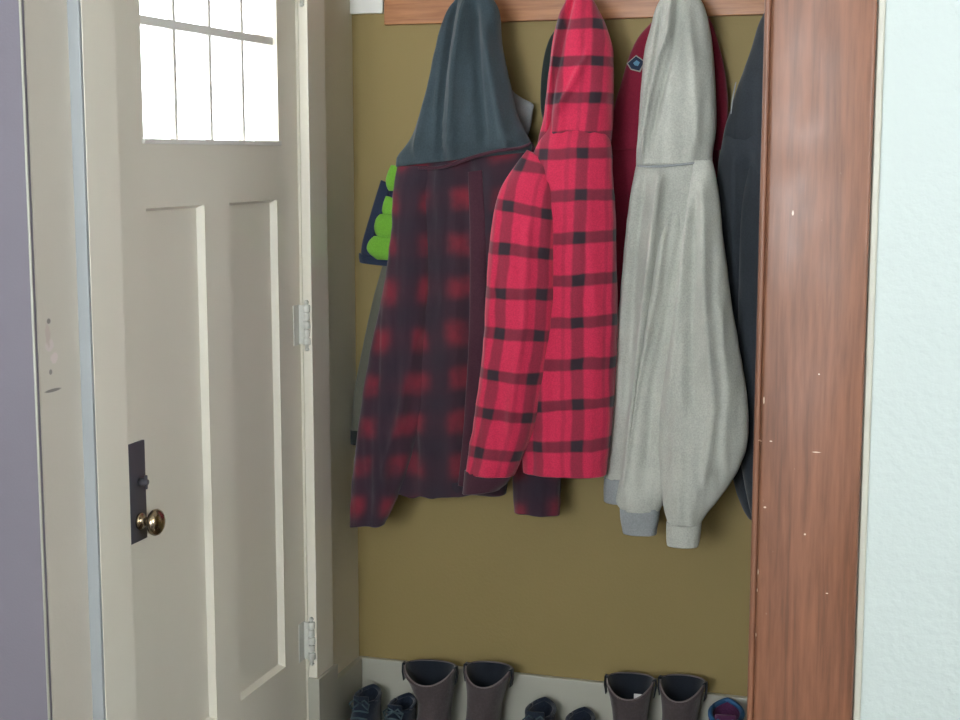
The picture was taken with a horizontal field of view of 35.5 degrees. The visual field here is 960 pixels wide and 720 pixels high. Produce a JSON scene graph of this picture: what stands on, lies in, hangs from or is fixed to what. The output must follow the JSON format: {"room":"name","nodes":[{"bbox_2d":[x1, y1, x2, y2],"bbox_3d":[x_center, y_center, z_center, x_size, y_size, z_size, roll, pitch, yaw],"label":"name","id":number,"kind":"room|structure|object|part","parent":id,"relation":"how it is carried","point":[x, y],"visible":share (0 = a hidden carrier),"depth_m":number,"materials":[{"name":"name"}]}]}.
{"room":"entryway","nodes":[
{"label":"entryway","id":0,"kind":"room"},
{"bbox_2d":[0,0,52,719],"bbox_3d":[-1.633,-0.056,2.990,1.720,2.600,0.014,2,8,17],"label":"wall","id":1,"kind":"structure","parent":0,"point":[23,689],"depth_m":2.76,"materials":[{"name":"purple paint"}]},
{"bbox_2d":[19,0,50,719],"bbox_3d":[-0.812,-0.016,2.732,0.005,2.590,0.005,2,8,17],"label":"trim","id":2,"kind":"structure","parent":1,"relation":"attached to","point":[20,3],"depth_m":2.73,"materials":[{"name":"paint"}]},
{"bbox_2d":[24,0,358,719],"bbox_3d":[-0.641,-0.125,3.491,0.130,2.600,1.541,2,8,17],"label":"wall","id":3,"kind":"structure","parent":0,"point":[46,24],"depth_m":2.86,"materials":[{"name":"beige paint"}]},
{"bbox_2d":[67,0,105,719],"bbox_3d":[-0.755,0.098,2.891,0.026,2.322,0.009,2,8,17],"label":"trim","id":4,"kind":"structure","parent":3,"relation":"attached to","point":[73,6],"depth_m":2.87,"materials":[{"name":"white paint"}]},
{"bbox_2d":[80,0,332,719],"bbox_3d":[-0.583,0.003,3.433,0.028,2.362,1.190,2,8,17],"label":"trim","id":5,"kind":"structure","parent":3,"relation":"attached to","point":[97,16],"depth_m":3.01,"materials":[{"name":"beige paint"}]},
{"bbox_2d":[114,0,315,719],"bbox_3d":[-0.591,0.074,3.473,0.103,2.195,0.889,2,8,17],"label":"door","id":6,"kind":"structure","parent":3,"relation":"in","point":[216,325],"depth_m":3.46,"materials":[{"name":"beige paint"}]},
{"bbox_3d":[-0.715,0.275,3.115,0.007,0.210,0.072,2,8,17],"label":"lock plate","id":7,"kind":"part","parent":6,"relation":"part of","materials":[{"name":"brown metal"}]},
{"bbox_3d":[-0.684,0.337,3.119,0.053,0.057,0.057,2,8,17],"label":"knob","id":8,"kind":"part","parent":6,"relation":"part of","materials":[{"name":"gold metal"}]},
{"bbox_3d":[-0.673,0.263,3.319,0.035,1.201,0.258,2,8,17],"label":"panel","id":9,"kind":"part","parent":6,"relation":"part of","materials":[{"name":"beige paint"}]},
{"bbox_3d":[-0.560,0.214,3.680,0.035,1.201,0.260,2,8,17],"label":"panel","id":10,"kind":"part","parent":6,"relation":"part of","materials":[{"name":"beige paint"}]},
{"bbox_2d":[252,0,308,719],"bbox_3d":[-0.654,0.067,3.481,0.126,2.222,0.921,2,8,17],"label":"trim","id":11,"kind":"structure","parent":3,"relation":"attached to","point":[255,3],"depth_m":3.84,"materials":[{"name":"beige paint"}]},
{"bbox_2d":[308,664,337,719],"bbox_3d":[-0.424,0.973,4.070,0.033,0.268,0.129,2,8,17],"label":"trim","id":12,"kind":"structure","parent":3,"relation":"attached to","point":[322,690],"depth_m":4.03,"materials":[{"name":"paint"}]},
{"bbox_2d":[338,658,361,719],"bbox_3d":[-0.380,0.978,4.240,0.018,0.212,0.218,2,8,17],"label":"baseboard","id":13,"kind":"structure","parent":3,"relation":"attached to","point":[350,677],"depth_m":4.23,"materials":[{"name":"paint"}]},
{"bbox_2d":[352,14,762,695],"bbox_3d":[0.986,-0.173,3.842,3.028,2.600,0.100,2,8,17],"label":"wall","id":14,"kind":"structure","parent":0,"point":[458,581],"depth_m":4.12,"materials":[{"name":"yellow paint"}]},
{"bbox_2d":[350,0,383,13],"bbox_3d":[-0.307,-1.021,4.068,0.096,0.160,0.018,2,8,17],"label":"trim","id":15,"kind":"structure","parent":14,"relation":"attached to","point":[356,6],"depth_m":4.07,"materials":[{"name":"white paint"}]},
{"bbox_2d":[350,90,533,445],"bbox_3d":[-0.109,-0.277,4.073,0.528,1.058,0.072,2,8,16],"label":"jacket","id":16,"kind":"object","parent":14,"relation":"hanging from","point":[524,108],"visible":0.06,"depth_m":4.16,"materials":[{"name":"fabric"}]},
{"bbox_2d":[357,656,746,719],"bbox_3d":[0.973,1.018,3.947,2.778,0.212,0.018,2,8,17],"label":"baseboard","id":17,"kind":"structure","parent":14,"relation":"attached to","point":[568,694],"depth_m":4.18,"materials":[{"name":"paint"}]},
{"bbox_2d":[384,0,764,24],"bbox_3d":[0.862,-0.922,3.655,2.376,0.140,0.132,2,8,17],"label":"coat rack","id":18,"kind":"object","parent":14,"relation":"attached to","point":[396,12],"visible":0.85,"depth_m":3.92,"materials":[{"name":"orange wood"}]},
{"bbox_2d":[350,0,560,527],"bbox_3d":[-0.070,-0.244,3.925,0.573,1.422,0.170,2,8,17],"label":"coat","id":19,"kind":"object","parent":18,"relation":"hanging from","point":[420,390],"visible":0.61,"depth_m":3.90,"materials":[{"name":"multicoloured fabric"}]},
{"bbox_2d":[359,165,396,265],"bbox_3d":[-0.193,-0.380,4.036,0.290,0.286,0.064,2,8,13],"label":"puffer jacket","id":20,"kind":"object","parent":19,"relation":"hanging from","point":[376,239],"visible":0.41,"depth_m":4.04,"materials":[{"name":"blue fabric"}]},
{"bbox_3d":[-0.284,-0.384,4.058,0.082,0.205,0.023,2,8,17],"label":"panel","id":21,"kind":"part","parent":20,"relation":"part of","materials":[{"name":"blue fabric"}]},
{"bbox_3d":[-0.257,-0.302,4.048,0.102,0.065,0.036,2,8,17],"label":"quilted panel","id":22,"kind":"part","parent":20,"relation":"part of","materials":[{"name":"fabric"}]},
{"bbox_3d":[-0.244,-0.359,4.039,0.086,0.070,0.038,2,8,17],"label":"quilted panel","id":23,"kind":"part","parent":20,"relation":"part of","materials":[{"name":"fabric"}]},
{"bbox_3d":[-0.238,-0.414,4.032,0.054,0.054,0.023,2,8,17],"label":"quilted panel","id":24,"kind":"part","parent":20,"relation":"part of","materials":[{"name":"fabric"}]},
{"bbox_3d":[-0.230,-0.488,4.022,0.047,0.069,0.029,2,8,17],"label":"quilted panel","id":25,"kind":"part","parent":20,"relation":"part of","materials":[{"name":"fabric"}]},
{"bbox_2d":[396,0,531,166],"bbox_3d":[-0.048,-0.722,3.841,0.371,0.453,0.148,2,8,17],"label":"hood","id":26,"kind":"object","parent":19,"relation":"attached to","point":[468,117],"depth_m":3.80,"materials":[{"name":"grey fabric"}]},
{"bbox_2d":[462,0,617,494],"bbox_3d":[0.149,-0.281,3.763,0.390,1.267,0.191,0,8,1],"label":"jacket","id":27,"kind":"object","parent":18,"relation":"hanging from","point":[546,393],"visible":1,"depth_m":3.70,"materials":[{"name":"red fabric"}]},
{"bbox_2d":[538,0,613,142],"bbox_3d":[0.239,-0.711,3.729,0.188,0.405,0.140,2,8,17],"label":"hood","id":28,"kind":"object","parent":27,"relation":"attached to","point":[579,102],"depth_m":3.69,"materials":[{"name":"red fabric"}]},
{"bbox_2d":[540,32,553,117],"bbox_3d":[0.231,-0.325,3.962,0.197,1.103,0.065,2,8,17],"label":"jacket","id":29,"kind":"object","parent":18,"relation":"hanging from","point":[546,62],"visible":0.05,"depth_m":3.90,"materials":[{"name":"fabric"}]},
{"bbox_2d":[611,18,727,310],"bbox_3d":[0.475,-0.323,3.875,0.319,1.148,0.092,2,8,15],"label":"fleece","id":30,"kind":"object","parent":18,"relation":"hanging from","point":[627,104],"visible":0.17,"depth_m":3.83,"materials":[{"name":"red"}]},
{"bbox_2d":[611,18,727,149],"bbox_3d":[0.477,-0.714,3.817,0.313,0.356,0.081,2,8,17],"label":"hood","id":31,"kind":"object","parent":30,"relation":"attached to","point":[627,104],"depth_m":3.81,"materials":[{"name":"fabric"}]},
{"bbox_2d":[603,0,748,548],"bbox_3d":[0.498,-0.226,3.707,0.392,1.371,0.219,7,10,42],"label":"hoodie","id":32,"kind":"object","parent":18,"relation":"hanging from","point":[679,439],"visible":0.99,"depth_m":3.66,"materials":[{"name":"grey fabric"}]},
{"bbox_2d":[636,0,716,167],"bbox_3d":[0.487,-0.696,3.699,0.194,0.439,0.143,2,8,17],"label":"hood","id":33,"kind":"object","parent":32,"relation":"attached to","point":[678,114],"depth_m":3.66,"materials":[{"name":"grey fabric"}]},
{"bbox_2d":[717,14,763,519],"bbox_3d":[0.763,-0.242,3.709,0.386,1.317,0.162,1,8,9],"label":"coat","id":34,"kind":"object","parent":18,"relation":"hanging from","point":[739,163],"visible":0.23,"depth_m":3.67,"materials":[{"name":"black fabric"}]},
{"bbox_2d":[723,14,763,139],"bbox_3d":[0.749,-0.708,3.641,0.311,0.375,0.124,2,8,17],"label":"hood","id":35,"kind":"object","parent":34,"relation":"attached to","point":[744,121],"depth_m":3.64,"materials":[{"name":"black fabric"}]},
{"bbox_2d":[852,0,959,719],"bbox_3d":[1.541,0.069,2.076,2.270,2.600,0.110,2,8,17],"label":"wall","id":36,"kind":"structure","parent":0,"point":[911,656],"depth_m":2.29,"materials":[{"name":"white paint"}]},
{"bbox_2d":[747,0,771,719],"bbox_3d":[0.454,0.034,2.403,0.012,2.580,0.132,2,8,17],"label":"trim","id":37,"kind":"structure","parent":36,"relation":"attached to","point":[768,3],"depth_m":2.33,"materials":[{"name":"brown wood"}]},
{"bbox_2d":[753,0,877,719],"bbox_3d":[0.515,0.045,2.323,0.154,2.580,0.024,2,8,17],"label":"trim","id":38,"kind":"structure","parent":36,"relation":"attached to","point":[823,52],"depth_m":2.30,"materials":[{"name":"brown wood"}]},
{"bbox_2d":[853,0,885,719],"bbox_3d":[0.597,0.048,2.306,0.011,2.580,0.009,2,8,17],"label":"trim","id":39,"kind":"structure","parent":36,"relation":"attached to","point":[881,3],"depth_m":2.29,"materials":[{"name":"paint"}]},
{"bbox_3d":[-0.443,1.570,0.988,5.300,0.080,6.800,2,8,17],"label":"floor","id":40,"kind":"structure","parent":0,"visible":0},
{"bbox_2d":[349,684,381,719],"bbox_3d":[-0.331,1.013,4.175,0.090,0.159,0.246,2,8,14],"label":"shoe","id":41,"kind":"object","parent":40,"relation":"on","point":[366,701],"visible":1,"depth_m":4.18,"materials":[{"name":"blue fabric"}]},
{"bbox_2d":[383,692,416,719],"bbox_3d":[-0.237,1.025,4.168,0.090,0.137,0.246,3,8,18],"label":"shoe","id":42,"kind":"object","parent":40,"relation":"on","point":[402,707],"visible":1,"depth_m":4.19,"materials":[{"name":"blue fabric"}]},
{"bbox_2d":[402,659,458,719],"bbox_3d":[-0.153,0.976,4.120,0.158,0.248,0.272,2,8,13],"label":"boot","id":43,"kind":"object","parent":40,"relation":"on","point":[432,682],"visible":1,"depth_m":4.14,"materials":[{"name":"rubber"}]},
{"bbox_2d":[463,661,513,719],"bbox_3d":[0.001,0.977,4.082,0.142,0.257,0.272,3,8,21],"label":"boot","id":44,"kind":"object","parent":40,"relation":"on","point":[486,681],"visible":1,"depth_m":4.10,"materials":[{"name":"rubber"}]},
{"bbox_2d":[522,697,556,719],"bbox_3d":[0.149,1.028,4.031,0.100,0.170,0.273,2,8,14],"label":"shoe","id":45,"kind":"object","parent":40,"relation":"on","point":[544,708],"visible":1,"depth_m":4.11,"materials":[{"name":"blue fabric"}]},
{"bbox_2d":[565,707,595,719],"bbox_3d":[0.254,1.040,4.018,0.095,0.150,0.259,2,8,16],"label":"shoe","id":46,"kind":"object","parent":40,"relation":"on","point":[583,713],"visible":1,"depth_m":4.11,"materials":[{"name":"blue fabric"}]},
{"bbox_2d":[604,672,656,719],"bbox_3d":[0.387,0.988,3.964,0.139,0.267,0.272,2,8,14],"label":"boot","id":47,"kind":"object","parent":40,"relation":"on","point":[630,693],"visible":1,"depth_m":4.00,"materials":[{"name":"rubber"}]},
{"bbox_2d":[657,674,707,719],"bbox_3d":[0.512,0.989,3.930,0.131,0.274,0.272,3,8,22],"label":"boot","id":48,"kind":"object","parent":40,"relation":"on","point":[681,694],"visible":1,"depth_m":3.97,"materials":[{"name":"rubber"}]},
{"bbox_2d":[708,697,744,719],"bbox_3d":[0.630,1.023,3.866,0.112,0.223,0.306,2,8,11],"label":"shoe","id":49,"kind":"object","parent":40,"relation":"on","point":[726,708],"visible":1,"depth_m":3.97,"materials":[{"name":"purple fabric"}]}
]}

